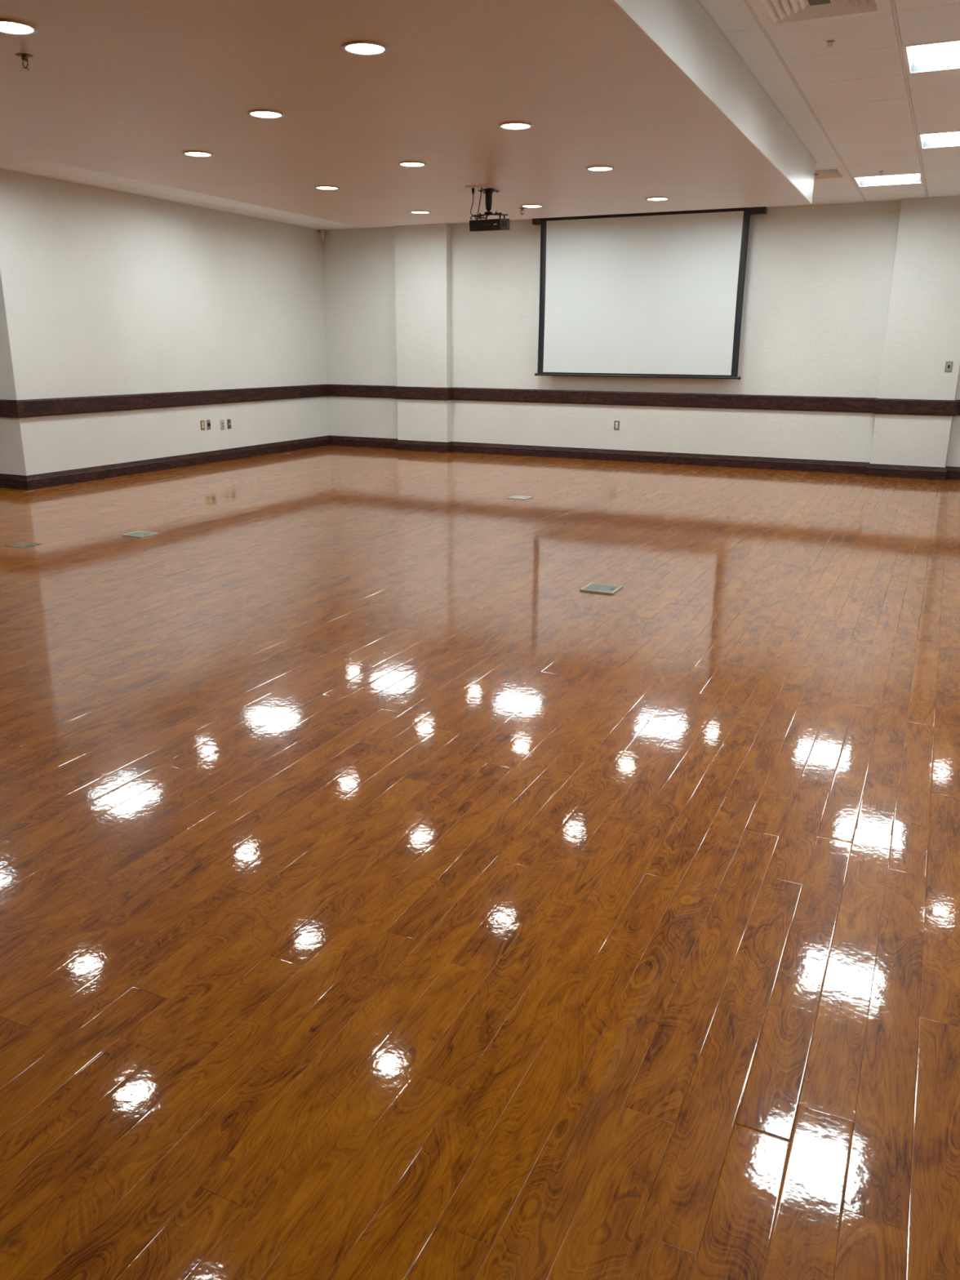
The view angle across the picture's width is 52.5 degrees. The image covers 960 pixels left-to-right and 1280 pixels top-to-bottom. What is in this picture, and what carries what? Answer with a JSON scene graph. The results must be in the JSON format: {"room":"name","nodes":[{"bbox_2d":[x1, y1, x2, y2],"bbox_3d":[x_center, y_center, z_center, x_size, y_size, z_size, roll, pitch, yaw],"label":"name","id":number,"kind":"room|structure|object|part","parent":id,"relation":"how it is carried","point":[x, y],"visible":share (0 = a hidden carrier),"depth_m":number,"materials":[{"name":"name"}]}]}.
{"room":"community hall","nodes":[
{"label":"community hall","id":0,"kind":"room"},
{"bbox_2d":[0,168,328,475],"bbox_3d":[-3.897,-3.756,11.786,1.400,3.100,5.500,8,18,24],"label":"wall","id":1,"kind":"structure","parent":0,"point":[104,291],"depth_m":10.66,"materials":[{"name":"paint"}]},
{"bbox_2d":[0,384,328,417],"bbox_3d":[-3.937,-2.982,11.899,1.434,0.165,5.334,8,18,24],"label":"trim","id":2,"kind":"structure","parent":1,"relation":"attached to","point":[91,404],"depth_m":10.79,"materials":[{"name":"brown wood"}]},
{"bbox_2d":[0,435,329,490],"bbox_3d":[-3.945,-2.309,12.111,1.420,0.139,5.320,8,18,24],"label":"baseboard","id":3,"kind":"structure","parent":1,"relation":"attached to","point":[28,482],"depth_m":10.95,"materials":[{"name":"brown wood"}]},
{"bbox_2d":[200,420,204,430],"bbox_3d":[-3.330,-2.581,11.684,0.010,0.113,0.070,8,18,24],"label":"wall outlet","id":4,"kind":"object","parent":1,"relation":"attached to","point":[202,422],"visible":1,"depth_m":11.68,"materials":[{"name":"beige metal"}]},
{"bbox_2d":[206,419,210,429],"bbox_3d":[-3.283,-2.608,11.774,0.014,0.115,0.066,8,18,24],"label":"wall outlet","id":5,"kind":"object","parent":1,"relation":"attached to","point":[208,421],"visible":1,"depth_m":11.77,"materials":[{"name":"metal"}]},
{"bbox_2d":[220,419,224,430],"bbox_3d":[-3.176,-2.655,12.004,0.010,0.120,0.070,8,18,24],"label":"wall outlet","id":6,"kind":"object","parent":1,"relation":"attached to","point":[222,421],"visible":1,"depth_m":12.00,"materials":[{"name":"grey plastic"}]},
{"bbox_2d":[226,418,231,428],"bbox_3d":[-3.122,-2.690,12.112,0.012,0.115,0.066,8,18,24],"label":"wall outlet","id":7,"kind":"object","parent":1,"relation":"attached to","point":[228,421],"visible":1,"depth_m":12.11,"materials":[{"name":"brown metal"}]},
{"bbox_2d":[0,0,959,230],"bbox_3d":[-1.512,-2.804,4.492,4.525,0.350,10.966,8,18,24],"label":"ceiling","id":8,"kind":"structure","parent":0,"point":[652,91],"depth_m":5.10,"materials":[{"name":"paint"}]},
{"bbox_2d":[0,17,38,35],"bbox_3d":[-1.861,-2.430,3.860,0.198,0.009,0.198,8,18,24],"label":"recessed light","id":9,"kind":"object","parent":8,"relation":"in","point":[7,26],"visible":1,"depth_m":3.86,"materials":[{"name":"metal"}]},
{"bbox_2d":[15,53,33,70],"bbox_3d":[-1.987,-2.524,4.250,0.074,0.054,0.074,8,18,24],"label":"sprinkler head","id":10,"kind":"object","parent":8,"relation":"attached to","point":[24,56],"visible":1,"depth_m":4.24},
{"bbox_2d":[182,150,213,157],"bbox_3d":[-1.847,-3.182,6.371,0.198,0.009,0.198,8,18,24],"label":"recessed light","id":11,"kind":"object","parent":8,"relation":"in","point":[190,153],"visible":1,"depth_m":6.36,"materials":[{"name":"metal"}]},
{"bbox_2d":[247,109,284,119],"bbox_3d":[-1.160,-2.848,5.271,0.198,0.009,0.198,8,18,24],"label":"recessed light","id":12,"kind":"object","parent":8,"relation":"in","point":[258,113],"visible":1,"depth_m":5.26,"materials":[{"name":"metal"}]},
{"bbox_2d":[314,185,339,190],"bbox_3d":[-1.207,-3.570,7.683,0.198,0.009,0.198,8,18,24],"label":"recessed light","id":13,"kind":"object","parent":8,"relation":"in","point":[319,187],"visible":1,"depth_m":7.67,"materials":[{"name":"metal"}]},
{"bbox_2d":[341,40,388,56],"bbox_3d":[-0.485,-2.493,4.102,0.198,0.009,0.198,8,18,24],"label":"recessed light","id":14,"kind":"object","parent":8,"relation":"in","point":[364,48],"visible":1,"depth_m":4.09,"materials":[{"name":"metal"}]},
{"bbox_2d":[397,160,426,167],"bbox_3d":[-0.464,-3.263,6.674,0.198,0.009,0.198,8,18,24],"label":"recessed light","id":15,"kind":"object","parent":8,"relation":"in","point":[408,163],"visible":1,"depth_m":6.67,"materials":[{"name":"metal"}]},
{"bbox_2d":[409,210,431,213],"bbox_3d":[-0.554,-3.966,9.020,0.198,0.009,0.198,8,18,24],"label":"recessed light","id":16,"kind":"object","parent":8,"relation":"in","point":[411,211],"visible":1,"depth_m":9.00,"materials":[{"name":"metal"}]},
{"bbox_2d":[465,185,480,189],"bbox_3d":[-0.053,-3.541,7.612,0.080,0.009,0.120,8,18,24],"label":"outlet","id":17,"kind":"object","parent":8,"relation":"attached to","point":[472,186],"visible":1,"depth_m":7.58,"materials":[{"name":"white plastic"}]},
{"bbox_2d":[470,187,475,219],"bbox_3d":[-0.054,-3.439,7.674,0.046,0.221,0.084,0,17,-1],"label":"power cable","id":18,"kind":"object","parent":17,"relation":"hanging from","point":[473,188],"visible":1,"depth_m":7.64,"materials":[{"name":"rubber"}]},
{"bbox_2d":[477,184,493,188],"bbox_3d":[0.040,-3.528,7.570,0.080,0.009,0.120,8,18,24],"label":"outlet","id":19,"kind":"object","parent":8,"relation":"attached to","point":[484,186],"visible":1,"depth_m":7.55,"materials":[{"name":"white plastic"}]},
{"bbox_2d":[474,187,487,219],"bbox_3d":[-0.002,-3.439,7.673,0.115,0.220,0.078,16,23,42],"label":"cable","id":20,"kind":"object","parent":19,"relation":"hanging from","point":[479,217],"visible":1,"depth_m":7.67,"materials":[{"name":"rubber"}]},
{"bbox_2d":[473,188,507,219],"bbox_3d":[0.079,-3.473,7.763,0.275,0.224,0.140,8,18,24],"label":"mount","id":21,"kind":"object","parent":8,"relation":"attached to","point":[488,192],"visible":0.94,"depth_m":7.72,"materials":[{"name":"black metal"}]},
{"bbox_3d":[0.011,-3.399,7.803,0.136,0.050,0.018,10,19,30],"label":"arm","id":22,"kind":"part","parent":21,"relation":"part of","materials":[{"name":"black metal"}]},
{"bbox_3d":[0.070,-3.559,7.719,0.144,0.014,0.100,8,18,24],"label":"mount plate","id":23,"kind":"part","parent":21,"relation":"part of","materials":[{"name":"black metal"}]},
{"bbox_3d":[0.069,-3.485,7.741,0.062,0.164,0.062,8,18,24],"label":"post","id":24,"kind":"part","parent":21,"relation":"part of","materials":[{"name":"black metal"}]},
{"bbox_2d":[469,218,510,231],"bbox_3d":[0.082,-3.321,7.788,0.271,0.103,0.224,8,18,24],"label":"projector","id":25,"kind":"object","parent":21,"relation":"attached to","point":[492,224],"visible":1,"depth_m":7.70,"materials":[{"name":"black plastic"}]},
{"bbox_2d":[501,221,506,227],"bbox_3d":[0.192,-3.295,7.710,0.002,0.048,0.102,8,25,24],"label":"grille","id":26,"kind":"object","parent":25,"relation":"attached to","point":[504,224],"depth_m":7.71,"materials":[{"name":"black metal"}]},
{"bbox_3d":[0.199,-3.302,7.726,0.002,0.064,0.170,8,25,24],"label":"panel","id":27,"kind":"part","parent":25,"relation":"part of","materials":[{"name":"grey plastic"}]},
{"bbox_3d":[0.119,-3.374,7.732,0.129,0.054,0.018,13,21,37],"label":"arm","id":28,"kind":"part","parent":21,"relation":"part of","materials":[{"name":"black metal"}]},
{"bbox_3d":[0.145,-3.393,7.776,0.154,0.044,0.021,-1,17,-4],"label":"arm","id":29,"kind":"part","parent":21,"relation":"part of","materials":[{"name":"black metal"}]},
{"bbox_2d":[497,121,533,130],"bbox_3d":[0.202,-2.909,5.508,0.198,0.009,0.198,8,18,24],"label":"recessed light","id":30,"kind":"object","parent":8,"relation":"in","point":[511,126],"visible":1,"depth_m":5.50,"materials":[{"name":"metal"}]},
{"bbox_2d":[519,207,525,214],"bbox_3d":[0.382,-3.854,8.745,0.074,0.054,0.074,8,18,24],"label":"sprinkler head","id":31,"kind":"object","parent":8,"relation":"attached to","point":[521,208],"visible":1,"depth_m":8.73},
{"bbox_2d":[520,204,542,208],"bbox_3d":[0.460,-3.830,8.588,0.198,0.009,0.198,8,18,24],"label":"recessed light","id":32,"kind":"object","parent":8,"relation":"in","point":[526,206],"visible":1,"depth_m":8.58,"materials":[{"name":"metal"}]},
{"bbox_2d":[586,165,614,171],"bbox_3d":[0.839,-3.289,6.790,0.198,0.009,0.198,8,18,24],"label":"recessed light","id":33,"kind":"object","parent":8,"relation":"in","point":[594,168],"visible":1,"depth_m":6.78,"materials":[{"name":"metal"}]},
{"bbox_2d":[645,196,669,201],"bbox_3d":[1.483,-3.686,8.131,0.198,0.009,0.198,8,18,24],"label":"recessed light","id":34,"kind":"object","parent":8,"relation":"in","point":[652,198],"visible":1,"depth_m":8.11,"materials":[{"name":"metal"}]},
{"bbox_2d":[696,0,817,163],"bbox_3d":[-1.508,-2.952,4.454,4.553,0.003,10.980,8,18,24],"label":"trim","id":35,"kind":"structure","parent":8,"relation":"attached to","point":[700,2],"depth_m":5.56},
{"bbox_2d":[747,0,892,27],"bbox_3d":[1.558,-2.948,4.465,0.592,0.038,0.589,8,18,24],"label":"ceiling vent","id":36,"kind":"object","parent":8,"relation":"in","point":[771,13],"visible":1,"depth_m":4.58,"materials":[{"name":"white metal"}]},
{"bbox_3d":[1.558,-2.936,4.468,0.092,0.004,0.092,8,18,24],"label":"plate","id":37,"kind":"part","parent":36,"relation":"part of","materials":[{"name":"grey plastic"}]},
{"bbox_2d":[822,38,838,46],"bbox_3d":[1.816,-3.096,5.045,0.080,0.024,0.080,8,18,24],"label":"sprinkler head","id":38,"kind":"object","parent":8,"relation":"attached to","point":[831,41],"visible":1,"depth_m":5.04},
{"bbox_2d":[813,166,849,179],"bbox_3d":[3.031,-4.254,8.859,0.592,0.038,0.589,8,18,24],"label":"ceiling vent","id":39,"kind":"object","parent":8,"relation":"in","point":[829,172],"visible":0.42,"depth_m":8.87,"materials":[{"name":"white metal"}]},
{"bbox_2d":[852,173,924,186],"bbox_3d":[3.837,-4.343,9.127,0.592,0.055,0.589,8,18,24],"label":"ceiling light","id":40,"kind":"object","parent":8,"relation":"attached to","point":[915,178],"visible":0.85,"depth_m":9.32,"materials":[{"name":"white plastic"}]},
{"bbox_2d":[902,39,959,74],"bbox_3d":[2.617,-3.191,5.251,0.592,0.055,0.589,8,18,24],"label":"ceiling light","id":41,"kind":"object","parent":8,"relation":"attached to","point":[944,55],"visible":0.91,"depth_m":5.46,"materials":[{"name":"white plastic"}]},
{"bbox_2d":[917,130,959,148],"bbox_3d":[3.630,-3.804,7.324,0.592,0.055,0.589,8,18,24],"label":"ceiling light","id":42,"kind":"object","parent":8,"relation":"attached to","point":[948,139],"visible":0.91,"depth_m":7.57,"materials":[{"name":"white plastic"}]},
{"bbox_2d":[0,444,959,1279],"bbox_3d":[-1.904,-0.419,6.100,10.860,0.008,15.400,8,18,24],"label":"floor","id":43,"kind":"structure","parent":0,"point":[386,893],"depth_m":2.64,"materials":[{"name":"brown wood"}]},
{"bbox_2d":[5,542,41,548],"bbox_3d":[-3.241,-0.674,6.908,0.170,0.006,0.170,8,18,24],"label":"floor outlet","id":44,"kind":"object","parent":43,"relation":"on","point":[23,544],"visible":1,"depth_m":6.90,"materials":[{"name":"grey plastic"}]},
{"bbox_2d":[121,530,159,537],"bbox_3d":[-2.553,-0.793,7.311,0.190,0.014,0.185,8,18,24],"label":"floor outlet","id":45,"kind":"object","parent":43,"relation":"on","point":[140,534],"visible":1,"depth_m":7.29,"materials":[{"name":"metal"}]},
{"bbox_3d":[-2.553,-0.793,7.311,0.164,0.012,0.159,8,18,24],"label":"lid","id":46,"kind":"part","parent":45,"relation":"part of","materials":[{"name":"metal"}]},
{"bbox_2d":[506,495,533,499],"bbox_3d":[0.382,-1.355,9.261,0.195,0.010,0.190,8,18,24],"label":"floor outlet","id":47,"kind":"object","parent":43,"relation":"on","point":[517,497],"visible":1,"depth_m":9.24,"materials":[{"name":"grey plastic"}]},
{"bbox_3d":[0.382,-1.355,9.261,0.169,0.008,0.164,8,18,24],"label":"lid","id":48,"kind":"part","parent":47,"relation":"part of","materials":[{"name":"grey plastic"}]},
{"bbox_2d":[579,582,622,595],"bbox_3d":[0.718,-0.303,5.746,0.200,0.014,0.194,8,18,24],"label":"floor outlet","id":49,"kind":"object","parent":43,"relation":"on","point":[592,587],"visible":1,"depth_m":5.72,"materials":[{"name":"metal"}]},
{"bbox_3d":[0.718,-0.302,5.747,0.174,0.012,0.168,8,18,24],"label":"lid","id":50,"kind":"part","parent":49,"relation":"part of","materials":[{"name":"metal"}]},
{"bbox_2d":[321,195,959,467],"bbox_3d":[1.935,-3.755,11.914,9.060,3.100,0.330,8,18,24],"label":"wall","id":51,"kind":"structure","parent":0,"point":[859,300],"depth_m":11.74,"materials":[{"name":"paint"}]},
{"bbox_2d":[318,230,324,240],"bbox_3d":[-2.166,-5.514,13.268,0.088,0.134,0.055,8,18,24],"label":"sensor","id":52,"kind":"object","parent":51,"relation":"attached to","point":[321,236],"visible":1,"depth_m":13.25,"materials":[{"name":"white plastic"}]},
{"bbox_2d":[613,420,619,430],"bbox_3d":[1.726,-2.711,12.280,0.070,0.115,0.010,8,18,24],"label":"wall outlet","id":53,"kind":"object","parent":51,"relation":"attached to","point":[616,423],"visible":1,"depth_m":12.28,"materials":[{"name":"metal"}]},
{"bbox_2d":[328,384,959,416],"bbox_3d":[1.881,-2.983,12.035,9.060,0.165,0.164,8,18,24],"label":"trim","id":54,"kind":"structure","parent":51,"relation":"attached to","point":[814,403],"depth_m":11.91,"materials":[{"name":"brown wood"}]},
{"bbox_2d":[328,435,959,479],"bbox_3d":[1.879,-2.309,12.243,9.060,0.139,0.150,8,18,24],"label":"baseboard","id":55,"kind":"structure","parent":51,"relation":"attached to","point":[868,468],"depth_m":12.11,"materials":[{"name":"brown wood"}]},
{"bbox_2d":[532,206,767,379],"bbox_3d":[1.924,-4.119,11.687,2.800,1.866,0.143,8,18,24],"label":"projection screen","id":56,"kind":"object","parent":51,"relation":"attached to","point":[649,295],"visible":1,"depth_m":11.61,"materials":[{"name":"white fabric"}]},
{"bbox_3d":[1.931,-4.980,11.433,2.800,0.070,0.110,8,18,24],"label":"casing","id":57,"kind":"part","parent":56,"relation":"part of","materials":[{"name":"black metal"}]},
{"bbox_2d":[944,360,953,372],"bbox_3d":[5.034,-2.935,10.443,0.072,0.112,0.018,8,18,24],"label":"wall control","id":58,"kind":"object","parent":51,"relation":"attached to","point":[948,365],"visible":1,"depth_m":10.45,"materials":[{"name":"metal"}]}
]}

